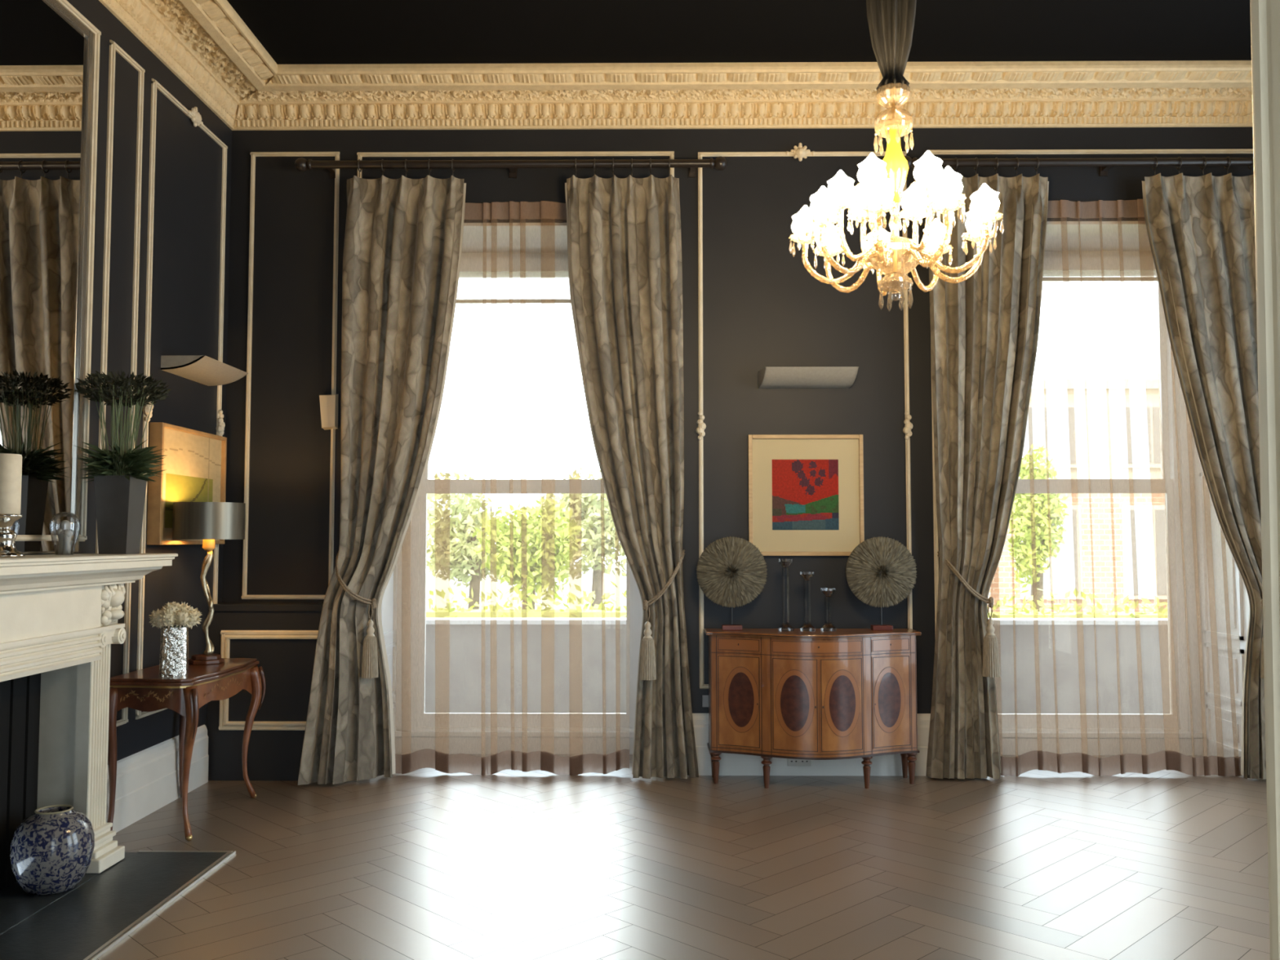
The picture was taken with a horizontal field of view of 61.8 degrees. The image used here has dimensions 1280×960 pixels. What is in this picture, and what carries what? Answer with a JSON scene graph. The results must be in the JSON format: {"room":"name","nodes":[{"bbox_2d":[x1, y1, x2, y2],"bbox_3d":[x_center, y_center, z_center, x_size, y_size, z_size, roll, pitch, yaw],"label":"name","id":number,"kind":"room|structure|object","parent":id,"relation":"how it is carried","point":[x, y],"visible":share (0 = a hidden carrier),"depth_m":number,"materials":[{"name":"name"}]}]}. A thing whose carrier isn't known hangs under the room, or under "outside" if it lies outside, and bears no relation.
{"room":"living room","nodes":[
{"label":"living room","id":0,"kind":"room"},
{"bbox_2d":[93,475,146,554],"bbox_3d":[-2.454,0.165,5.051,0.170,0.365,0.170,0,-3,1],"label":"planter","id":1,"kind":"object","parent":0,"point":[119,500],"depth_m":4.98,"materials":[{"name":"metal"}]},
{"bbox_2d":[24,0,231,764],"bbox_3d":[-2.865,-0.547,3.957,0.300,4.520,5.990,0,-3,1],"label":"wall","id":2,"kind":"structure","parent":0,"point":[188,181],"depth_m":6.01,"materials":[{"name":"paint"}]},
{"bbox_2d":[0,0,93,554],"bbox_3d":[-2.699,-0.975,4.194,0.025,2.540,1.970,0,-3,1],"label":"mirror","id":3,"kind":"object","parent":2,"relation":"attached to","point":[46,53],"visible":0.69,"depth_m":4.82,"materials":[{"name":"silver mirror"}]},
{"bbox_2d":[15,0,101,541],"bbox_3d":[-2.701,-1.026,4.214,0.022,2.539,2.089,0,-3,1],"label":"trim","id":4,"kind":"structure","parent":2,"relation":"attached to","point":[96,33],"depth_m":5.22,"materials":[{"name":"beige paint"}]},
{"bbox_2d":[95,40,145,726],"bbox_3d":[-2.689,-0.484,5.524,0.022,3.503,0.338,0,-3,1],"label":"trim","id":5,"kind":"structure","parent":2,"relation":"attached to","point":[113,46],"depth_m":5.59,"materials":[{"name":"beige paint"}]},
{"bbox_2d":[106,724,208,832],"bbox_3d":[-2.699,1.537,3.875,0.030,0.350,5.455,0,-3,1],"label":"baseboard","id":6,"kind":"structure","parent":2,"relation":"attached to","point":[148,780],"depth_m":5.87,"materials":[{"name":"white paint"}]},
{"bbox_2d":[135,78,227,719],"bbox_3d":[-2.669,-0.469,6.322,0.068,3.559,1.051,0,-3,1],"label":"trim","id":7,"kind":"structure","parent":2,"relation":"attached to","point":[195,117],"depth_m":5.89,"materials":[{"name":"beige paint"}]},
{"bbox_2d":[146,422,226,545],"bbox_3d":[-2.655,0.043,6.309,0.074,0.673,0.895,0,-3,1],"label":"picture","id":8,"kind":"object","parent":2,"relation":"attached to","point":[195,460],"visible":0.68,"depth_m":6.15},
{"bbox_2d":[161,427,222,541],"bbox_3d":[-2.643,0.043,6.309,0.001,0.629,0.851,0,-3,1],"label":"painting","id":9,"kind":"object","parent":8,"relation":"attached to","point":[193,473],"depth_m":6.26},
{"bbox_2d":[98,0,277,130],"bbox_3d":[-2.485,-2.576,4.213,0.456,0.240,5.690,0,-3,1],"label":"crown molding","id":10,"kind":"structure","parent":2,"relation":"attached to","point":[206,45],"depth_m":6.14,"materials":[{"name":"beige paint"}]},
{"bbox_2d":[160,355,248,386],"bbox_3d":[-2.567,-0.643,6.343,0.250,0.080,0.650,0,-3,1],"label":"wall light","id":11,"kind":"object","parent":2,"relation":"attached to","point":[205,370],"visible":1,"depth_m":6.21,"materials":[{"name":"white paint"}]},
{"bbox_2d":[96,754,1270,959],"bbox_3d":[0.947,1.661,2.380,7.350,0.060,10.150,0,-3,1],"label":"floor","id":12,"kind":"structure","parent":0,"point":[423,864],"depth_m":4.92,"materials":[{"name":"brown wood"}]},
{"bbox_2d":[0,553,177,890],"bbox_3d":[-2.632,1.009,4.075,0.742,1.425,2.210,0,-3,1],"label":"fireplace","id":13,"kind":"object","parent":12,"relation":"on","point":[60,615],"visible":0.88,"depth_m":4.71,"materials":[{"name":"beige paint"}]},
{"bbox_2d":[0,514,25,557],"bbox_3d":[-2.487,0.218,4.187,0.144,0.166,0.144,0,-3,1],"label":"candlestick","id":14,"kind":"object","parent":13,"relation":"on","point":[7,536],"visible":1,"depth_m":4.16,"materials":[{"name":"silver metal"}]},
{"bbox_2d":[0,452,22,514],"bbox_3d":[-2.487,0.013,4.198,0.105,0.243,0.105,0,-3,1],"label":"pillar candle","id":15,"kind":"object","parent":14,"relation":"on","point":[11,464],"visible":0.94,"depth_m":4.16,"materials":[{"name":"beige wax"}]},
{"bbox_2d":[48,511,80,555],"bbox_3d":[-2.557,0.237,4.758,0.124,0.190,0.124,0,-3,1],"label":"glass ornament","id":16,"kind":"object","parent":13,"relation":"on","point":[64,533],"visible":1,"depth_m":4.75,"materials":[{"name":"grey"}]},
{"bbox_2d":[0,553,177,575],"bbox_3d":[-2.487,0.327,4.111,0.452,0.059,2.210,0,-3,1],"label":"shelf","id":17,"kind":"object","parent":13,"relation":"attached to","point":[77,564],"depth_m":4.41,"materials":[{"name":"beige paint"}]},
{"bbox_2d":[73,370,172,554],"bbox_3d":[-2.457,-0.087,5.063,0.420,0.871,0.413,0,-3,1],"label":"potted plant","id":18,"kind":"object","parent":13,"relation":"on","point":[120,499],"depth_m":4.99,"materials":[{"name":"plant"}]},
{"bbox_2d":[0,850,235,959],"bbox_3d":[-2.323,1.713,4.037,0.777,0.014,2.126,0,-3,1],"label":"hearth","id":19,"kind":"object","parent":12,"relation":"on","point":[83,922],"visible":0.89,"depth_m":4.34,"materials":[{"name":"stone"}]},
{"bbox_2d":[9,804,94,895],"bbox_3d":[-2.493,1.566,4.545,0.316,0.334,0.316,0,-3,1],"label":"ginger jar","id":20,"kind":"object","parent":19,"relation":"on","point":[52,848],"visible":1,"depth_m":4.44,"materials":[{"name":"blue ceramic"}]},
{"bbox_2d":[106,657,266,840],"bbox_3d":[-2.430,1.413,5.759,0.487,0.800,0.958,0,-3,1],"label":"side table","id":21,"kind":"object","parent":12,"relation":"on","point":[144,690],"visible":0.82,"depth_m":5.35,"materials":[{"name":"brown wood"}]},
{"bbox_2d":[149,600,201,676],"bbox_3d":[-2.383,0.808,5.483,0.259,0.378,0.261,-1,-3,19],"label":"flower vase","id":22,"kind":"object","parent":21,"relation":"on","point":[174,646],"visible":1,"depth_m":5.42,"materials":[{"name":"silver metal"}]},
{"bbox_2d":[172,502,245,664],"bbox_3d":[-2.430,0.578,6.020,0.380,0.896,0.380,0,-3,1],"label":"table lamp","id":23,"kind":"object","parent":21,"relation":"on","point":[208,522],"visible":1,"depth_m":5.91,"materials":[{"name":"silver metal"}]},
{"bbox_2d":[202,539,215,550],"bbox_3d":[-2.430,0.352,6.032,0.068,0.090,0.067,0,-3,1],"label":"socket","id":24,"kind":"object","parent":23,"relation":"attached to","point":[207,544],"depth_m":6.01,"materials":[{"name":"gold metal"}]},
{"bbox_2d":[206,602,323,780],"bbox_3d":[-2.300,1.324,6.737,0.774,1.085,0.223,0,-3,1],"label":"wall panel","id":25,"kind":"object","parent":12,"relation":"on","point":[282,637],"visible":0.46,"depth_m":6.65,"materials":[{"name":"paint"}]},
{"bbox_2d":[703,628,922,788],"bbox_3d":[1.063,1.393,6.544,1.323,0.925,0.476,0,-3,1],"label":"sideboard","id":26,"kind":"object","parent":12,"relation":"on","point":[842,693],"visible":1,"depth_m":6.43,"materials":[{"name":"brown wood"}]},
{"bbox_2d":[696,536,767,630],"bbox_3d":[0.575,0.643,6.689,0.452,0.588,0.102,0,-3,1],"label":"disc","id":27,"kind":"object","parent":26,"relation":"on","point":[731,571],"visible":1,"depth_m":6.68,"materials":[{"name":"grey wood"}]},
{"bbox_2d":[777,558,794,631],"bbox_3d":[0.907,0.713,6.653,0.092,0.444,0.092,0,-3,1],"label":"candlestick","id":28,"kind":"object","parent":26,"relation":"on","point":[781,562],"visible":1,"depth_m":6.67,"materials":[{"name":"clear glass"}]},
{"bbox_2d":[777,558,792,567],"bbox_3d":[0.907,0.516,6.664,0.092,0.050,0.092,0,-3,1],"label":"cup","id":29,"kind":"object","parent":28,"relation":"on","point":[781,561],"depth_m":6.68,"materials":[{"name":"clear glass"}]},
{"bbox_2d":[800,571,815,631],"bbox_3d":[1.040,0.753,6.650,0.092,0.364,0.092,0,-3,1],"label":"candlestick","id":30,"kind":"object","parent":26,"relation":"on","point":[804,575],"visible":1,"depth_m":6.66,"materials":[{"name":"clear glass"}]},
{"bbox_2d":[800,571,814,579],"bbox_3d":[1.040,0.596,6.658,0.092,0.050,0.092,0,-3,1],"label":"cup","id":31,"kind":"object","parent":30,"relation":"on","point":[804,575],"depth_m":6.68,"materials":[{"name":"clear glass"}]},
{"bbox_2d":[820,587,836,631],"bbox_3d":[1.170,0.804,6.646,0.092,0.262,0.092,0,-3,1],"label":"candlestick","id":32,"kind":"object","parent":26,"relation":"on","point":[824,592],"visible":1,"depth_m":6.67,"materials":[{"name":"clear glass"}]},
{"bbox_2d":[820,587,835,596],"bbox_3d":[1.170,0.698,6.652,0.092,0.050,0.092,0,-3,1],"label":"cup","id":33,"kind":"object","parent":32,"relation":"on","point":[824,592],"depth_m":6.67,"materials":[{"name":"clear glass"}]},
{"bbox_2d":[845,536,916,630],"bbox_3d":[1.509,0.643,6.681,0.450,0.588,0.102,0,-3,1],"label":"disc","id":34,"kind":"object","parent":26,"relation":"on","point":[881,571],"visible":1,"depth_m":6.67,"materials":[{"name":"grey wood"}]},
{"bbox_2d":[222,127,1253,713],"bbox_3d":[0.991,-0.366,7.292,7.950,4.520,0.760,0,-3,1],"label":"wall","id":35,"kind":"structure","parent":0,"point":[762,308],"depth_m":6.96,"materials":[{"name":"paint"}]},
{"bbox_2d":[241,151,339,599],"bbox_3d":[-2.265,-0.694,6.948,0.583,2.926,0.022,0,-3,1],"label":"trim","id":36,"kind":"structure","parent":35,"relation":"attached to","point":[253,154],"depth_m":6.95,"materials":[{"name":"beige paint"}]},
{"bbox_2d":[319,394,338,430],"bbox_3d":[-2.011,-0.442,6.905,0.107,0.234,0.074,0,-3,1],"label":"wall speaker","id":37,"kind":"object","parent":35,"relation":"attached to","point":[328,403],"visible":1,"depth_m":6.88,"materials":[{"name":"beige plastic"}]},
{"bbox_2d":[294,155,727,178],"bbox_3d":[-0.833,-2.017,6.933,2.788,0.132,0.168,0,-3,1],"label":"pole","id":38,"kind":"object","parent":35,"relation":"attached to","point":[301,164],"visible":1,"depth_m":6.87,"materials":[{"name":"black metal"}]},
{"bbox_2d":[297,175,466,785],"bbox_3d":[-1.613,-0.046,6.752,0.970,3.802,0.342,1,-3,-16],"label":"curtain","id":39,"kind":"object","parent":38,"relation":"hanging from","point":[402,245],"visible":0.98,"depth_m":6.76,"materials":[{"name":"fabric"}]},
{"bbox_2d":[335,551,378,678],"bbox_3d":[-1.812,0.823,6.607,0.374,0.782,0.239,-2,-4,30],"label":"tieback","id":40,"kind":"object","parent":39,"relation":"attached to","point":[370,654],"visible":0.98,"depth_m":6.55,"materials":[{"name":"beige fabric"}]},
{"bbox_2d":[564,174,698,778],"bbox_3d":[-0.059,-0.046,6.752,0.848,3.802,0.155,0,-3,1],"label":"curtain","id":41,"kind":"object","parent":38,"relation":"hanging from","point":[624,238],"visible":0.98,"depth_m":6.76,"materials":[{"name":"fabric"}]},
{"bbox_2d":[639,549,684,679],"bbox_3d":[0.158,0.830,6.643,0.356,0.791,0.116,2,-4,-31],"label":"tieback","id":42,"kind":"object","parent":41,"relation":"attached to","point":[647,671],"visible":1,"depth_m":6.55,"materials":[{"name":"beige fabric"}]},
{"bbox_2d":[381,222,642,754],"bbox_3d":[-0.809,0.114,7.285,1.850,3.560,0.755,0,-3,1],"label":"window","id":43,"kind":"structure","parent":35,"relation":"in","point":[403,606],"depth_m":7.50,"materials":[{"name":"white paint"}]},
{"bbox_2d":[456,258,571,303],"bbox_3d":[-0.807,-1.410,7.599,1.500,0.312,0.059,0,-3,1],"label":"roller blind","id":44,"kind":"object","parent":43,"relation":"attached to","point":[467,265],"visible":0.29,"depth_m":7.58,"materials":[{"name":"beige fabric"}]},
{"bbox_2d":[395,200,629,775],"bbox_3d":[-0.830,0.028,6.884,1.535,3.704,0.044,0,-3,1],"label":"sheer curtain","id":45,"kind":"object","parent":35,"relation":"hanging from","point":[525,762],"visible":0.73,"depth_m":6.79,"materials":[{"name":"beige fabric"}]},
{"bbox_2d":[356,151,674,177],"bbox_3d":[-0.816,-0.365,6.917,2.078,3.578,0.022,0,-3,1],"label":"trim","id":46,"kind":"structure","parent":35,"relation":"attached to","point":[671,153],"depth_m":7.01,"materials":[{"name":"beige paint"}]},
{"bbox_2d":[702,694,708,706],"bbox_3d":[0.430,1.408,6.816,0.065,0.075,0.009,0,-3,1],"label":"wall plate","id":47,"kind":"object","parent":35,"relation":"attached to","point":[704,697],"visible":0.56,"depth_m":6.81,"materials":[{"name":"grey plastic"}]},
{"bbox_2d":[232,60,1253,130],"bbox_3d":[0.985,-2.436,6.795,7.350,0.240,0.456,0,-3,1],"label":"crown molding","id":48,"kind":"structure","parent":35,"relation":"attached to","point":[1162,93],"depth_m":6.92,"materials":[{"name":"beige paint"}]},
{"bbox_2d":[787,758,811,765],"bbox_3d":[1.006,1.766,6.761,0.148,0.080,0.009,0,-3,1],"label":"wall socket","id":49,"kind":"object","parent":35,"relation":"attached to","point":[790,762],"visible":0.56,"depth_m":6.76,"materials":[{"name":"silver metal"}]},
{"bbox_2d":[696,142,913,688],"bbox_3d":[1.059,-0.438,6.890,1.397,3.537,0.065,0,-3,1],"label":"trim","id":50,"kind":"structure","parent":35,"relation":"attached to","point":[800,152],"depth_m":6.91,"materials":[{"name":"beige paint"}]},
{"bbox_2d":[747,434,864,555],"bbox_3d":[1.064,0.097,6.868,0.736,0.777,0.034,0,-3,1],"label":"framed print","id":51,"kind":"object","parent":35,"relation":"attached to","point":[806,491],"visible":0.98,"depth_m":6.87,"materials":[{"name":"paper"}]},
{"bbox_2d":[757,366,858,388],"bbox_3d":[1.069,-0.652,6.825,0.615,0.110,0.200,0,-3,1],"label":"wall light","id":52,"kind":"object","parent":35,"relation":"attached to","point":[769,377],"visible":1,"depth_m":6.78,"materials":[{"name":"white paint"}]},
{"bbox_2d":[692,713,930,776],"bbox_3d":[2.390,1.676,6.773,4.545,0.385,0.030,0,-3,1],"label":"baseboard","id":53,"kind":"structure","parent":35,"relation":"attached to","point":[731,764],"depth_m":6.76,"materials":[{"name":"white paint"}]},
{"bbox_2d":[898,155,1253,176],"bbox_3d":[3.022,-2.019,6.898,2.718,0.132,0.168,0,-3,1],"label":"pole","id":54,"kind":"object","parent":35,"relation":"attached to","point":[1104,164],"visible":0.87,"depth_m":6.84,"materials":[{"name":"black metal"}]},
{"bbox_2d":[926,173,1048,779],"bbox_3d":[2.206,-0.046,6.735,0.826,3.803,0.153,0,-3,1],"label":"curtain","id":55,"kind":"object","parent":54,"relation":"hanging from","point":[984,326],"visible":0.94,"depth_m":6.73,"materials":[{"name":"fabric"}]},
{"bbox_2d":[937,551,999,677],"bbox_3d":[2.026,0.824,6.625,0.378,0.762,0.118,-2,-4,29],"label":"tieback","id":56,"kind":"object","parent":55,"relation":"attached to","point":[991,667],"visible":1,"depth_m":6.53,"materials":[{"name":"beige fabric"}]},
{"bbox_2d":[1142,173,1266,779],"bbox_3d":[3.692,-0.049,6.713,0.965,3.800,0.134,0,-3,1],"label":"curtain","id":57,"kind":"object","parent":54,"relation":"hanging from","point":[1201,229],"visible":0.85,"depth_m":6.75,"materials":[{"name":"fabric"}]},
{"bbox_2d":[1260,598,1264,678],"bbox_3d":[3.947,0.823,6.609,0.343,0.782,0.114,2,-4,-33],"label":"tieback","id":58,"kind":"object","parent":57,"relation":"attached to","point":[1262,671],"visible":0.19,"depth_m":6.54,"materials":[{"name":"beige fabric"}]},
{"bbox_2d":[928,148,1253,636],"bbox_3d":[2.973,-0.369,6.882,2.179,3.581,0.022,0,-3,1],"label":"trim","id":59,"kind":"structure","parent":35,"relation":"attached to","point":[1226,150],"depth_m":6.97,"materials":[{"name":"beige paint"}]},
{"bbox_2d":[1000,199,1242,776],"bbox_3d":[3.014,0.027,6.849,1.654,3.706,0.044,0,-3,1],"label":"sheer curtain","id":60,"kind":"object","parent":35,"relation":"hanging from","point":[1016,766],"visible":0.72,"depth_m":6.76,"materials":[{"name":"beige fabric"}]},
{"bbox_2d":[997,221,1249,757],"bbox_3d":[3.046,0.112,7.250,1.760,3.560,0.755,0,-3,1],"label":"window","id":61,"kind":"structure","parent":35,"relation":"in","point":[1208,609],"depth_m":7.45,"materials":[{"name":"white paint"}]},
{"bbox_2d":[1042,257,1158,281],"bbox_3d":[3.048,-1.487,7.569,1.410,0.162,0.059,0,-3,1],"label":"roller blind","id":62,"kind":"object","parent":61,"relation":"attached to","point":[1051,264],"visible":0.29,"depth_m":7.54,"materials":[{"name":"beige fabric"}]},
{"bbox_2d":[226,0,1251,64],"bbox_3d":[0.964,-2.810,4.425,7.950,0.250,6.750,0,-3,1],"label":"ceiling","id":63,"kind":"structure","parent":0,"point":[292,32],"depth_m":6.15,"materials":[{"name":"black paint"}]},
{"bbox_2d":[788,0,1004,311],"bbox_3d":[0.954,-1.673,4.090,0.779,2.056,0.788,-1,-3,12],"label":"chandelier","id":64,"kind":"object","parent":63,"relation":"hanging from","point":[891,22],"visible":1,"depth_m":4.04,"materials":[{"name":"white glass"}]},
{"bbox_3d":[0.934,-0.703,1.081,7.350,4.520,0.300,0,-3,1],"label":"wall","id":65,"kind":"structure","parent":0,"visible":0},
{"bbox_2d":[1249,0,1279,959],"bbox_3d":[0.702,0.181,1.035,0.069,2.750,0.300,0,-3,1],"label":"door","id":66,"kind":"structure","parent":65,"relation":"in","point":[1264,14],"depth_m":1.17,"materials":[{"name":"beige paint"}]},
{"label":"outside","id":67,"kind":"structure","parent":0,"visible":0},
{"bbox_2d":[426,564,626,609],"bbox_3d":[10.359,3.934,39.352,100.000,0.100,60.800,0,-3,1],"label":"ground","id":68,"kind":"structure","parent":67,"point":[433,583],"depth_m":36.16,"materials":[{"name":"white"}]},
{"bbox_2d":[426,493,441,535],"bbox_3d":[-4.092,1.044,14.481,2.660,2.990,2.490,0,-3,1],"label":"tree","id":69,"kind":"object","parent":68,"relation":"on","point":[431,513],"visible":0.02,"depth_m":14.91,"materials":[{"name":"green plant"}]},
{"bbox_2d":[426,471,503,608],"bbox_3d":[-2.688,1.263,16.668,1.616,2.789,1.646,0,-3,1],"label":"tree","id":70,"kind":"object","parent":68,"relation":"on","point":[451,535],"visible":0.71,"depth_m":16.36,"materials":[{"name":"green plant"}]},
{"bbox_2d":[426,578,626,617],"bbox_3d":[-2.561,1.915,12.932,7.332,1.438,0.942,0,-3,1],"label":"hedge","id":71,"kind":"object","parent":68,"relation":"on","point":[497,611],"visible":0.09,"depth_m":12.84,"materials":[{"name":"green plant"}]},
{"bbox_2d":[471,497,582,609],"bbox_3d":[-1.449,1.374,13.903,1.426,2.268,1.404,0,-3,1],"label":"tree","id":72,"kind":"object","parent":68,"relation":"on","point":[527,550],"visible":0.99,"depth_m":13.55,"materials":[{"name":"green plant"}]},
{"bbox_2d":[534,467,626,609],"bbox_3d":[-0.725,1.214,16.648,2.090,2.885,1.729,0,-3,1],"label":"tree","id":73,"kind":"object","parent":68,"relation":"on","point":[592,512],"visible":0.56,"depth_m":16.30,"materials":[{"name":"green plant"}]},
{"bbox_2d":[1005,443,1069,612],"bbox_3d":[5.514,1.021,14.921,0.853,3.082,0.893,0,-3,1],"label":"tree","id":74,"kind":"object","parent":68,"relation":"on","point":[1037,522],"visible":0.78,"depth_m":14.74,"materials":[{"name":"green plant"}]},
{"bbox_2d":[987,379,1167,612],"bbox_3d":[12.636,0.576,25.893,11.400,5.150,6.200,0,-3,1],"label":"brick house","id":75,"kind":"structure","parent":68,"relation":"on","point":[1115,543],"depth_m":22.89,"materials":[{"name":"brick"}]},
{"bbox_2d":[987,584,1167,617],"bbox_3d":[6.567,1.871,12.469,8.823,1.375,0.944,0,-3,1],"label":"hedge","id":76,"kind":"object","parent":68,"relation":"on","point":[1095,611],"visible":0.06,"depth_m":12.39,"materials":[{"name":"green plant"}]},
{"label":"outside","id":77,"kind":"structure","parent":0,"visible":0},
{"bbox_3d":[1.576,2.013,8.324,21.000,0.080,1.530,0,-3,1],"label":"ground","id":78,"kind":"structure","parent":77,"visible":0},
{"bbox_2d":[425,617,1169,713],"bbox_3d":[1.580,1.609,8.762,21.000,0.935,0.260,0,-3,1],"label":"wall","id":79,"kind":"structure","parent":78,"relation":"on","point":[1048,665],"depth_m":8.67,"materials":[{"name":"paint"}]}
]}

